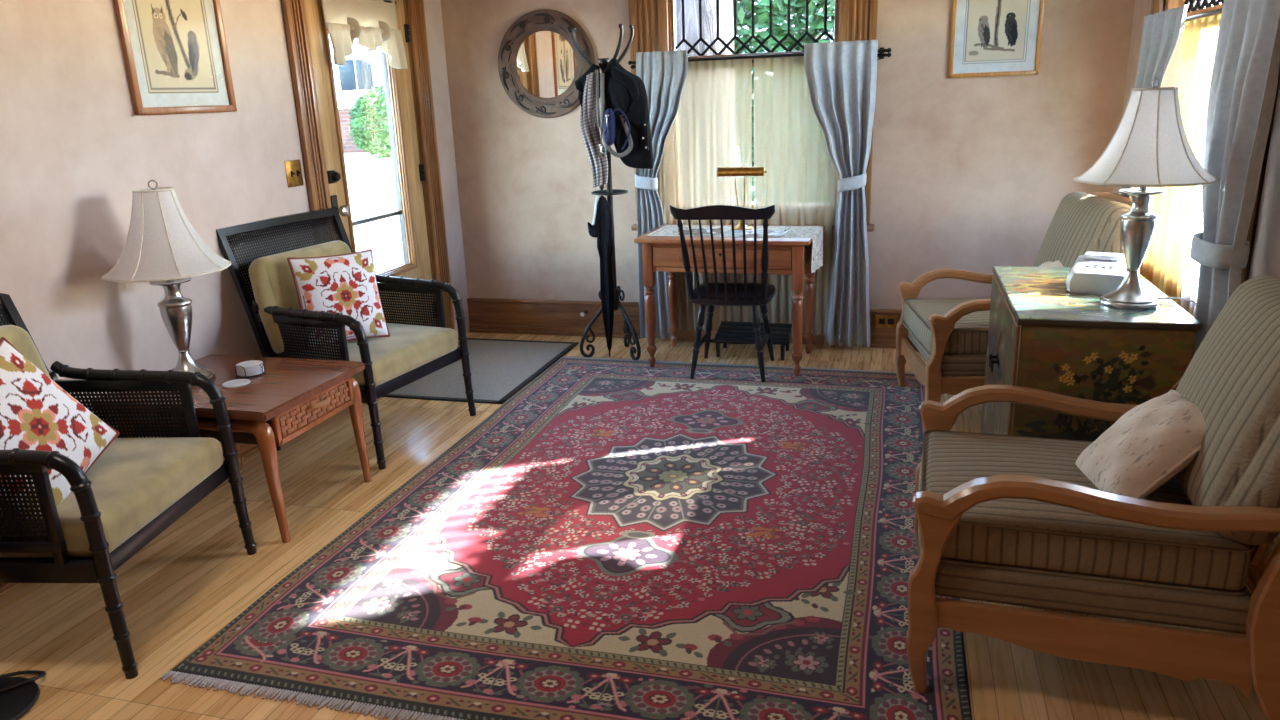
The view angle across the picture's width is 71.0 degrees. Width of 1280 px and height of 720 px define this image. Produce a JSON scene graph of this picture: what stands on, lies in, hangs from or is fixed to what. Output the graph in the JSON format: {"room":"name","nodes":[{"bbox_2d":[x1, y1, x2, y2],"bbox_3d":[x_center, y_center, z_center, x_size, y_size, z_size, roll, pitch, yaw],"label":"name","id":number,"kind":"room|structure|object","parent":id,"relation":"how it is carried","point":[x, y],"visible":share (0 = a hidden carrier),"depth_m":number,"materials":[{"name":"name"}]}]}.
{"room":"living room","nodes":[
{"label":"living room","id":0,"kind":"room"},
{"bbox_2d":[0,0,469,437],"bbox_3d":[-2.423,-0.329,2.095,0.150,2.620,8.020,3,17,17],"label":"wall","id":1,"kind":"structure","parent":0,"point":[75,149],"depth_m":3.35,"materials":[{"name":"paint"}]},
{"bbox_2d":[0,442,258,592],"bbox_3d":[-2.506,1.028,1.724,0.037,0.235,6.430,3,17,17],"label":"baseboard","id":2,"kind":"structure","parent":1,"relation":"attached to","point":[247,450],"depth_m":4.03,"materials":[{"name":"brown wood"}]},
{"bbox_2d":[113,0,236,114],"bbox_3d":[-1.849,-1.416,3.530,0.023,0.860,0.535,3,17,17],"label":"framed print","id":3,"kind":"object","parent":1,"relation":"attached to","point":[176,57],"visible":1,"depth_m":3.57,"materials":[{"name":"white paper"}]},
{"bbox_2d":[284,160,302,187],"bbox_3d":[-1.648,-0.892,4.294,0.022,0.124,0.112,3,17,17],"label":"switch plate","id":4,"kind":"object","parent":1,"relation":"attached to","point":[293,167],"visible":1,"depth_m":4.29,"materials":[{"name":"gold metal"}]},
{"bbox_2d":[281,0,455,330],"bbox_3d":[-1.508,-1.063,4.979,0.182,2.330,1.340,3,17,17],"label":"trim","id":5,"kind":"structure","parent":1,"relation":"attached to","point":[293,11],"depth_m":5.21,"materials":[{"name":"brown wood"}]},
{"bbox_2d":[304,0,436,326],"bbox_3d":[-1.439,-0.964,4.988,0.123,2.101,0.964,3,17,17],"label":"door","id":6,"kind":"structure","parent":1,"relation":"in","point":[411,172],"depth_m":5.13,"materials":[{"name":"brown wood"}]},
{"bbox_2d":[321,0,407,68],"bbox_3d":[-1.434,-1.736,4.738,0.084,0.370,0.720,3,17,17],"label":"valance","id":7,"kind":"object","parent":6,"relation":"attached to","point":[373,24],"visible":1,"depth_m":4.73,"materials":[{"name":"beige fabric"}]},
{"bbox_2d":[353,47,408,263],"bbox_3d":[-1.571,-0.955,5.026,0.035,2.100,0.940,3,17,17],"label":"door","id":8,"kind":"structure","parent":1,"relation":"in","point":[399,211],"depth_m":5.32,"materials":[{"name":"metal"}]},
{"bbox_2d":[0,332,1267,719],"bbox_3d":[-0.457,1.064,1.966,4.350,0.120,8.270,3,17,16],"label":"floor","id":9,"kind":"structure","parent":0,"point":[187,584],"depth_m":2.86,"materials":[{"name":"brown wood"}]},
{"bbox_2d":[0,670,45,719],"bbox_3d":[-1.753,0.624,2.289,0.259,0.635,0.270,-8,18,-20],"label":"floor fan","id":10,"kind":"object","parent":9,"relation":"on","point":[18,695],"visible":1,"depth_m":2.41,"materials":[{"name":"black metal"}]},
{"bbox_2d":[0,293,256,678],"bbox_3d":[-1.780,0.302,2.718,0.779,1.018,0.752,-1,16,4],"label":"armchair","id":11,"kind":"object","parent":9,"relation":"on","point":[137,488],"visible":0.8,"depth_m":2.66,"materials":[{"name":"black paint"}]},
{"bbox_2d":[0,325,49,377],"bbox_3d":[-1.946,0.171,2.622,0.218,0.447,0.616,-1,16,4],"label":"cushion","id":12,"kind":"object","parent":11,"relation":"on","point":[17,336],"depth_m":2.77,"materials":[{"name":"beige fabric"}]},
{"bbox_2d":[0,337,119,522],"bbox_3d":[-1.722,0.211,2.509,0.215,0.510,0.534,-1,16,4],"label":"throw pillow","id":13,"kind":"object","parent":11,"relation":"on","point":[36,413],"visible":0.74,"depth_m":2.52,"materials":[{"name":"fabric"}]},
{"bbox_2d":[0,437,222,557],"bbox_3d":[-1.692,0.402,2.742,0.545,0.156,0.655,-1,16,4],"label":"seat cushion","id":14,"kind":"object","parent":11,"relation":"on","point":[140,485],"depth_m":2.68,"materials":[{"name":"beige fabric"}]},
{"bbox_2d":[92,354,370,542],"bbox_3d":[-1.534,0.322,3.507,0.770,0.511,0.620,3,17,16],"label":"end table","id":15,"kind":"object","parent":9,"relation":"on","point":[293,396],"visible":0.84,"depth_m":3.31,"materials":[{"name":"brown wood"}]},
{"bbox_2d":[102,180,230,386],"bbox_3d":[-1.745,-0.284,3.341,0.436,0.760,0.436,0,17,7],"label":"table lamp","id":16,"kind":"object","parent":15,"relation":"on","point":[162,247],"visible":0.94,"depth_m":3.21,"materials":[{"name":"fabric"}]},
{"bbox_2d":[222,379,249,387],"bbox_3d":[-1.522,0.088,3.383,0.098,0.006,0.098,3,17,16],"label":"coaster","id":17,"kind":"object","parent":15,"relation":"on","point":[235,383],"visible":1,"depth_m":3.38,"materials":[{"name":"white stone"}]},
{"bbox_2d":[235,357,265,377],"bbox_3d":[-1.518,0.030,3.495,0.113,0.050,0.117,3,17,16],"label":"holder","id":18,"kind":"object","parent":15,"relation":"on","point":[262,373],"visible":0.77,"depth_m":3.46,"materials":[{"name":"black metal"}]},
{"bbox_2d":[237,370,263,375],"bbox_3d":[-1.518,0.047,3.500,0.098,0.006,0.098,3,17,16],"label":"coaster","id":19,"kind":"object","parent":18,"relation":"in","point":[263,370],"visible":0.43,"depth_m":3.46,"materials":[{"name":"white stone"}]},
{"bbox_2d":[237,368,263,374],"bbox_3d":[-1.518,0.041,3.498,0.098,0.006,0.098,3,17,16],"label":"coaster","id":20,"kind":"object","parent":19,"relation":"on","point":[263,368],"visible":0.39,"depth_m":3.46,"materials":[{"name":"white stone"}]},
{"bbox_2d":[237,366,263,372],"bbox_3d":[-1.518,0.035,3.497,0.098,0.006,0.098,3,17,16],"label":"coaster","id":21,"kind":"object","parent":20,"relation":"on","point":[263,366],"visible":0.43,"depth_m":3.46,"materials":[{"name":"white stone"}]},
{"bbox_2d":[236,366,261,371],"bbox_3d":[-1.519,0.029,3.495,0.098,0.006,0.098,3,17,16],"label":"coaster","id":22,"kind":"object","parent":21,"relation":"on","point":[261,366],"visible":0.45,"depth_m":3.46,"materials":[{"name":"white stone"}]},
{"bbox_2d":[236,364,262,369],"bbox_3d":[-1.519,0.023,3.493,0.098,0.006,0.098,3,17,16],"label":"coaster","id":23,"kind":"object","parent":22,"relation":"on","point":[262,364],"visible":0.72,"depth_m":3.46,"materials":[{"name":"white stone"}]},
{"bbox_2d":[236,360,262,368],"bbox_3d":[-1.519,0.017,3.491,0.098,0.006,0.098,3,17,16],"label":"coaster","id":24,"kind":"object","parent":23,"relation":"on","point":[253,363],"visible":0.98,"depth_m":3.48,"materials":[{"name":"white stone"}]},
{"bbox_2d":[216,208,475,469],"bbox_3d":[-1.330,-0.144,4.171,0.779,1.018,0.751,5,18,23],"label":"armchair","id":25,"kind":"object","parent":9,"relation":"on","point":[412,352],"visible":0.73,"depth_m":3.97,"materials":[{"name":"black paint"}]},
{"bbox_2d":[249,241,350,355],"bbox_3d":[-1.504,-0.291,4.130,0.218,0.447,0.616,5,18,23],"label":"cushion","id":26,"kind":"object","parent":25,"relation":"on","point":[272,285],"depth_m":3.89,"materials":[{"name":"beige fabric"}]},
{"bbox_2d":[287,249,389,348],"bbox_3d":[-1.324,-0.272,3.972,0.400,0.398,0.182,-17,22,-41],"label":"throw pillow","id":27,"kind":"object","parent":25,"relation":"on","point":[346,284],"visible":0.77,"depth_m":3.93,"materials":[{"name":"fabric"}]},
{"bbox_2d":[279,323,457,386],"bbox_3d":[-1.249,-0.036,4.168,0.545,0.156,0.655,5,18,23],"label":"seat cushion","id":28,"kind":"object","parent":25,"relation":"on","point":[413,351],"depth_m":4.04,"materials":[{"name":"beige fabric"}]},
{"bbox_2d":[383,338,578,403],"bbox_3d":[-0.928,0.041,5.264,0.790,0.009,1.180,3,17,16],"label":"mat","id":29,"kind":"object","parent":9,"relation":"on","point":[499,368],"visible":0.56,"depth_m":5.15,"materials":[{"name":"grey fabric"}]},
{"bbox_2d":[161,356,971,719],"bbox_3d":[0.136,0.474,3.659,2.159,0.010,3.218,3,17,16],"label":"area rug","id":30,"kind":"object","parent":9,"relation":"on","point":[618,539],"visible":0.97,"depth_m":2.94,"materials":[{"name":"fabric"}]},
{"bbox_2d":[670,204,775,381],"bbox_3d":[0.484,-0.383,4.819,0.524,0.963,0.608,2,17,15],"label":"chair","id":31,"kind":"object","parent":30,"relation":"on","point":[725,293],"visible":1,"depth_m":4.69,"materials":[{"name":"black paint"}]},
{"bbox_2d":[571,24,640,360],"bbox_3d":[-0.165,-0.939,5.195,0.383,1.869,0.361,3,17,16],"label":"coat rack","id":32,"kind":"object","parent":9,"relation":"on","point":[609,192],"depth_m":5.16,"materials":[{"name":"black metal"}]},
{"bbox_2d":[580,71,607,187],"bbox_3d":[-0.260,-1.266,4.957,0.146,0.624,0.062,3,17,16],"label":"scarf","id":33,"kind":"object","parent":32,"relation":"hanging from","point":[590,132],"visible":1,"depth_m":4.96,"materials":[{"name":"fabric"}]},
{"bbox_2d":[588,184,613,356],"bbox_3d":[-0.219,-0.568,5.221,0.135,1.150,0.099,-8,17,-19],"label":"umbrella","id":34,"kind":"object","parent":32,"relation":"hanging from","point":[602,217],"visible":0.87,"depth_m":5.20,"materials":[{"name":"black fabric"}]},
{"bbox_2d":[595,70,632,157],"bbox_3d":[-0.142,-1.339,4.881,0.205,0.466,0.024,4,18,20],"label":"strap","id":35,"kind":"object","parent":32,"relation":"hanging from","point":[600,113],"visible":0.98,"depth_m":4.89,"materials":[{"name":"grey fabric"}]},
{"bbox_2d":[598,127,604,158],"bbox_3d":[-0.210,-1.190,4.923,0.031,0.171,0.034,-16,21,-39],"label":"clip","id":36,"kind":"object","parent":35,"relation":"hanging from","point":[601,144],"visible":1,"depth_m":4.92,"materials":[{"name":"metal"}]},
{"bbox_2d":[603,108,629,149],"bbox_3d":[-0.126,-1.254,4.874,0.151,0.220,0.070,3,17,16],"label":"pouch","id":37,"kind":"object","parent":35,"relation":"hanging from","point":[609,117],"visible":1,"depth_m":4.86,"materials":[{"name":"blue fabric"}]},
{"bbox_2d":[604,58,653,168],"bbox_3d":[-0.064,-1.349,4.927,0.263,0.598,0.148,3,17,16],"label":"jacket","id":38,"kind":"object","parent":32,"relation":"hanging from","point":[624,90],"visible":0.94,"depth_m":4.87,"materials":[{"name":"black fabric"}]},
{"bbox_2d":[634,224,822,375],"bbox_3d":[0.519,-0.357,5.112,0.950,0.745,0.570,3,17,18],"label":"writing desk","id":39,"kind":"object","parent":9,"relation":"on","point":[786,256],"visible":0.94,"depth_m":4.85,"materials":[{"name":"red wood"}]},
{"bbox_2d":[646,225,762,236],"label":"table runner","id":40,"kind":"object","parent":39,"relation":"on","point":[668,230],"depth_m":5.11,"materials":[{"name":"fabric"}]},
{"bbox_2d":[678,228,720,235],"bbox_3d":[0.333,-0.712,4.987,0.240,0.013,0.190,-2,16,2],"label":"magazine","id":41,"kind":"object","parent":40,"relation":"on","point":[717,231],"visible":0.71,"depth_m":4.96,"materials":[{"name":"grey paper"}]},
{"bbox_2d":[717,166,766,230],"bbox_3d":[0.573,-0.897,4.990,0.271,0.352,0.130,3,17,16],"label":"desk lamp","id":42,"kind":"object","parent":40,"relation":"on","point":[721,171],"visible":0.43,"depth_m":4.92,"materials":[{"name":"gold metal"}]},
{"bbox_2d":[726,229,786,236],"bbox_3d":[0.636,-0.692,4.882,0.300,0.013,0.180,4,18,21],"label":"magazine","id":43,"kind":"object","parent":40,"relation":"on","point":[771,233],"visible":0.78,"depth_m":4.86,"materials":[{"name":"white paper"}]},
{"bbox_2d":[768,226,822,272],"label":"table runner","id":44,"kind":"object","parent":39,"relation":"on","point":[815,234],"depth_m":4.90,"materials":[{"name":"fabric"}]},
{"bbox_2d":[714,321,791,359],"bbox_3d":[0.670,-0.116,5.320,0.430,0.163,0.250,3,17,17],"label":"footstool","id":45,"kind":"object","parent":9,"relation":"on","point":[780,332],"visible":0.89,"depth_m":5.30,"materials":[{"name":"black wood"}]},
{"bbox_2d":[895,192,1154,402],"bbox_3d":[1.705,-0.249,4.150,0.874,1.008,0.755,-1,17,5],"label":"armchair","id":46,"kind":"object","parent":9,"relation":"on","point":[951,334],"visible":0.55,"depth_m":3.93,"materials":[{"name":"fabric"}]},
{"bbox_2d":[904,297,990,353],"bbox_3d":[1.622,-0.164,4.182,0.680,0.177,0.639,-1,17,5],"label":"seat cushion","id":47,"kind":"object","parent":46,"relation":"on","point":[969,335],"depth_m":4.01,"materials":[{"name":"fabric"}]},
{"bbox_2d":[1039,260,1063,266],"bbox_3d":[1.831,-0.321,4.032,0.229,0.311,0.340,-6,17,-13],"label":"throw pillow","id":48,"kind":"object","parent":46,"relation":"on","point":[1057,263],"visible":0.12,"depth_m":4.00,"materials":[{"name":"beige fabric"}]},
{"bbox_2d":[1033,192,1130,266],"bbox_3d":[1.985,-0.462,4.062,0.297,0.543,0.690,-1,17,5],"label":"cushion","id":49,"kind":"object","parent":46,"relation":"on","point":[1082,222],"depth_m":3.91,"materials":[{"name":"fabric"}]},
{"bbox_2d":[981,266,1201,440],"bbox_3d":[1.583,0.120,3.330,0.553,0.770,0.905,3,17,16],"label":"chest","id":50,"kind":"object","parent":9,"relation":"on","point":[1043,335],"visible":0.54,"depth_m":2.89,"materials":[{"name":"brown wood"}]},
{"bbox_2d":[1066,252,1138,294],"bbox_3d":[1.664,-0.313,3.225,0.220,0.121,0.215,8,19,31],"label":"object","id":51,"kind":"object","parent":50,"relation":"on","point":[1100,273],"visible":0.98,"depth_m":3.17,"materials":[{"name":"white plastic"}]},
{"bbox_2d":[1073,78,1217,309],"bbox_3d":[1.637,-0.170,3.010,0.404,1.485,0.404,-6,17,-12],"label":"table lamp","id":52,"kind":"object","parent":50,"relation":"on","point":[1149,146],"visible":0.98,"depth_m":2.79,"materials":[{"name":"fabric"}]},
{"bbox_2d":[906,276,1279,719],"bbox_3d":[1.220,0.298,2.359,0.950,1.008,0.755,3,17,18],"label":"armchair","id":53,"kind":"object","parent":9,"relation":"on","point":[1004,519],"visible":0.89,"depth_m":2.12,"materials":[{"name":"fabric"}]},
{"bbox_2d":[918,432,1250,591],"bbox_3d":[1.134,0.377,2.413,0.739,0.177,0.639,3,17,18],"label":"seat cushion","id":54,"kind":"object","parent":53,"relation":"on","point":[1019,545],"depth_m":2.17,"materials":[{"name":"fabric"}]},
{"bbox_2d":[1076,389,1204,498],"bbox_3d":[1.296,0.228,2.296,0.269,0.268,0.327,-1,16,3],"label":"throw pillow","id":55,"kind":"object","parent":53,"relation":"on","point":[1158,438],"visible":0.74,"depth_m":2.21,"materials":[{"name":"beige fabric"}]},
{"bbox_2d":[1175,276,1279,545],"bbox_3d":[1.511,0.104,2.203,0.323,0.543,0.690,3,17,18],"label":"cushion","id":56,"kind":"object","parent":53,"relation":"on","point":[1233,376],"depth_m":2.06,"materials":[{"name":"fabric"}]},
{"bbox_2d":[441,0,1134,345],"bbox_3d":[0.645,-1.391,5.301,4.250,2.620,0.150,3,17,16],"label":"wall","id":57,"kind":"structure","parent":0,"point":[973,174],"depth_m":5.10,"materials":[{"name":"paint"}]},
{"bbox_2d":[498,9,594,117],"bbox_3d":[-0.573,-1.789,5.435,0.628,0.628,0.038,3,17,16],"label":"wall mirror","id":58,"kind":"object","parent":57,"relation":"attached to","point":[540,64],"visible":0.89,"depth_m":5.44,"materials":[{"name":"silver metal"}]},
{"bbox_2d":[467,298,901,347],"bbox_3d":[0.701,-0.221,5.543,3.870,0.235,0.034,3,17,16],"label":"baseboard","id":59,"kind":"structure","parent":57,"relation":"attached to","point":[486,315],"depth_m":5.89,"materials":[{"name":"brown wood"}]},
{"bbox_2d":[628,0,877,231],"bbox_3d":[0.642,-1.542,5.212,1.540,1.800,0.210,3,17,16],"label":"window","id":60,"kind":"structure","parent":57,"relation":"in","point":[855,20],"depth_m":5.14,"materials":[{"name":"brown wood"}]},
{"bbox_2d":[628,47,891,68],"bbox_3d":[0.652,-1.700,5.066,1.481,0.060,0.103,3,17,16],"label":"curtain rod","id":61,"kind":"object","parent":57,"relation":"attached to","point":[881,50],"visible":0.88,"depth_m":5.02,"materials":[{"name":"brown metal"}]},
{"bbox_2d":[635,50,687,339],"bbox_3d":[0.136,-0.944,5.377,0.350,1.713,0.109,3,17,16],"label":"curtain","id":62,"kind":"object","parent":61,"relation":"hanging from","point":[663,74],"visible":0.64,"depth_m":5.28,"materials":[{"name":"grey fabric"}]},
{"bbox_2d":[658,59,751,330],"bbox_3d":[0.389,-0.950,5.358,0.567,1.600,0.034,3,17,16],"label":"sheer curtain","id":63,"kind":"object","parent":61,"relation":"hanging from","point":[711,129],"visible":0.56,"depth_m":5.27,"materials":[{"name":"beige fabric"}]},
{"bbox_2d":[754,56,838,335],"bbox_3d":[0.923,-0.925,5.207,0.526,1.600,0.034,3,17,16],"label":"sheer curtain","id":64,"kind":"object","parent":61,"relation":"hanging from","point":[801,178],"visible":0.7,"depth_m":5.16,"materials":[{"name":"beige fabric"}]},
{"bbox_2d":[804,40,877,346],"bbox_3d":[1.127,-0.902,5.100,0.412,1.716,0.115,3,17,16],"label":"curtain","id":65,"kind":"object","parent":61,"relation":"hanging from","point":[841,76],"visible":1,"depth_m":5.01,"materials":[{"name":"grey fabric"}]},
{"bbox_2d":[875,315,897,327],"bbox_3d":[1.456,-0.228,5.304,0.124,0.076,0.008,3,17,16],"label":"wall outlet","id":66,"kind":"object","parent":57,"relation":"attached to","point":[885,321],"visible":0.92,"depth_m":5.30,"materials":[{"name":"gold metal"}]},
{"bbox_2d":[879,318,893,324],"bbox_3d":[1.456,-0.228,5.302,0.086,0.034,0.004,3,17,16],"label":"socket","id":67,"kind":"object","parent":66,"relation":"attached to","point":[882,321],"depth_m":5.30,"materials":[{"name":"brown metal"}]},
{"bbox_2d":[948,0,1044,77],"bbox_3d":[1.876,-1.812,4.713,0.452,0.615,0.023,3,17,16],"label":"framed print","id":68,"kind":"object","parent":57,"relation":"attached to","point":[989,37],"visible":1,"depth_m":4.75,"materials":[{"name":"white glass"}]},
{"bbox_2d":[1114,0,1279,283],"bbox_3d":[1.513,-0.157,1.010,0.150,2.620,7.970,3,17,16],"label":"wall","id":69,"kind":"structure","parent":0,"point":[1265,261],"depth_m":2.81,"materials":[{"name":"paint"}]},
{"bbox_2d":[1185,8,1221,21],"bbox_3d":[2.034,-1.208,3.159,0.103,0.060,1.666,3,17,16],"label":"curtain rod","id":70,"kind":"object","parent":69,"relation":"attached to","point":[1216,11],"visible":0.05,"depth_m":3.16,"materials":[{"name":"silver metal"}]},
{"bbox_2d":[1119,5,1187,199],"bbox_3d":[2.122,-0.567,3.809,0.118,1.713,0.622,3,17,16],"label":"curtain","id":71,"kind":"object","parent":70,"relation":"hanging from","point":[1162,32],"visible":0.24,"depth_m":3.58,"materials":[{"name":"grey fabric"}]},
{"bbox_2d":[1139,14,1220,304],"bbox_3d":[2.135,-0.542,3.693,0.036,1.595,0.862,3,17,16],"label":"sheer curtain","id":72,"kind":"object","parent":70,"relation":"hanging from","point":[1163,264],"visible":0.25,"depth_m":3.40,"materials":[{"name":"white fabric"}]},
{"bbox_2d":[1190,0,1279,356],"bbox_3d":[1.844,-0.287,2.898,0.129,1.713,0.501,3,17,17],"label":"curtain","id":73,"kind":"object","parent":70,"relation":"hanging from","point":[1245,72],"visible":0.59,"depth_m":2.72,"materials":[{"name":"grey fabric"}]},
{"bbox_2d":[1150,0,1279,316],"bbox_3d":[2.208,-1.054,3.465,0.200,1.700,1.650,3,17,16],"label":"window","id":74,"kind":"structure","parent":69,"relation":"in","point":[1189,288],"depth_m":3.40,"materials":[{"name":"brown wood"}]},
{"bbox_2d":[1246,533,1279,592],"bbox_3d":[1.464,0.986,1.359,0.034,0.235,7.940,3,17,16],"label":"baseboard","id":75,"kind":"structure","parent":69,"relation":"attached to","point":[1255,572],"depth_m":2.67,"materials":[{"name":"brown wood"}]},
{"label":"outside","id":76,"kind":"structure","parent":0,"visible":0},
{"bbox_3d":[4.547,-3.559,18.542,4.600,0.300,9.400,3,17,16],"label":"driveway","id":77,"kind":"object","parent":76,"visible":0},
{"bbox_2d":[752,177,753,200],"bbox_3d":[2.403,-3.557,15.112,3.077,1.945,2.302,11,21,38],"label":"shrub","id":78,"kind":"object","parent":77,"relation":"on","point":[752,177],"visible":0.02,"depth_m":14.96,"materials":[{"name":"green plant"}]},
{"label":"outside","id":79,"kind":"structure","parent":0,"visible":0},
{"bbox_2d":[344,153,403,273],"bbox_3d":[-22.064,-5.705,29.219,61.250,0.300,105.000,3,17,16],"label":"ground","id":80,"kind":"structure","parent":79,"point":[370,179],"depth_m":17.28,"materials":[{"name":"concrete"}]},
{"bbox_2d":[329,36,384,104],"bbox_3d":[-13.988,-14.895,47.297,15.000,6.500,8.160,3,17,16],"label":"neighbor house","id":81,"kind":"structure","parent":80,"relation":"on","point":[362,70],"depth_m":43.10,"materials":[{"name":"white paint"}]},
{"bbox_2d":[338,104,388,152],"bbox_3d":[-12.239,-9.461,36.795,4.720,1.900,0.560,3,17,16],"label":"brick wall","id":82,"kind":"structure","parent":80,"relation":"on","point":[349,146],"depth_m":36.53,"materials":[{"name":"brick"}]},
{"bbox_2d":[348,83,391,157],"bbox_3d":[-9.379,-8.587,32.367,2.166,2.640,2.208,3,17,16],"label":"hedge","id":83,"kind":"object","parent":80,"relation":"on","point":[381,147],"visible":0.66,"depth_m":31.72,"materials":[{"name":"green plant"}]},
{"bbox_2d":[737,0,833,52],"bbox_3d":[3.476,-7.379,22.252,6.400,5.000,5.400,3,17,16],"label":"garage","id":84,"kind":"structure","parent":80,"relation":"on","point":[758,0],"depth_m":19.53,"materials":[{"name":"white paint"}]},
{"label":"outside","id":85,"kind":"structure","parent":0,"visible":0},
{"bbox_2d":[1188,129,1205,240],"bbox_3d":[23.929,-3.624,16.277,43.100,0.300,105.000,3,17,16],"label":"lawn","id":86,"kind":"structure","parent":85,"point":[1196,226],"depth_m":12.49,"materials":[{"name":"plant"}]},
{"bbox_2d":[676,0,733,55],"bbox_3d":[0.526,-4.967,7.320,8.352,9.049,8.423,-2,16,0],"label":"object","id":87,"kind":"object","parent":86,"relation":"on","point":[691,7],"visible":0.05,"depth_m":7.48,"materials":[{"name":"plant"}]},
{"bbox_2d":[733,0,834,194],"bbox_3d":[2.181,-3.901,11.286,2.846,4.642,2.199,3,17,16],"label":"shrub","id":88,"kind":"object","parent":86,"relation":"on","point":[744,7],"visible":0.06,"depth_m":10.60,"materials":[{"name":"green plant"}]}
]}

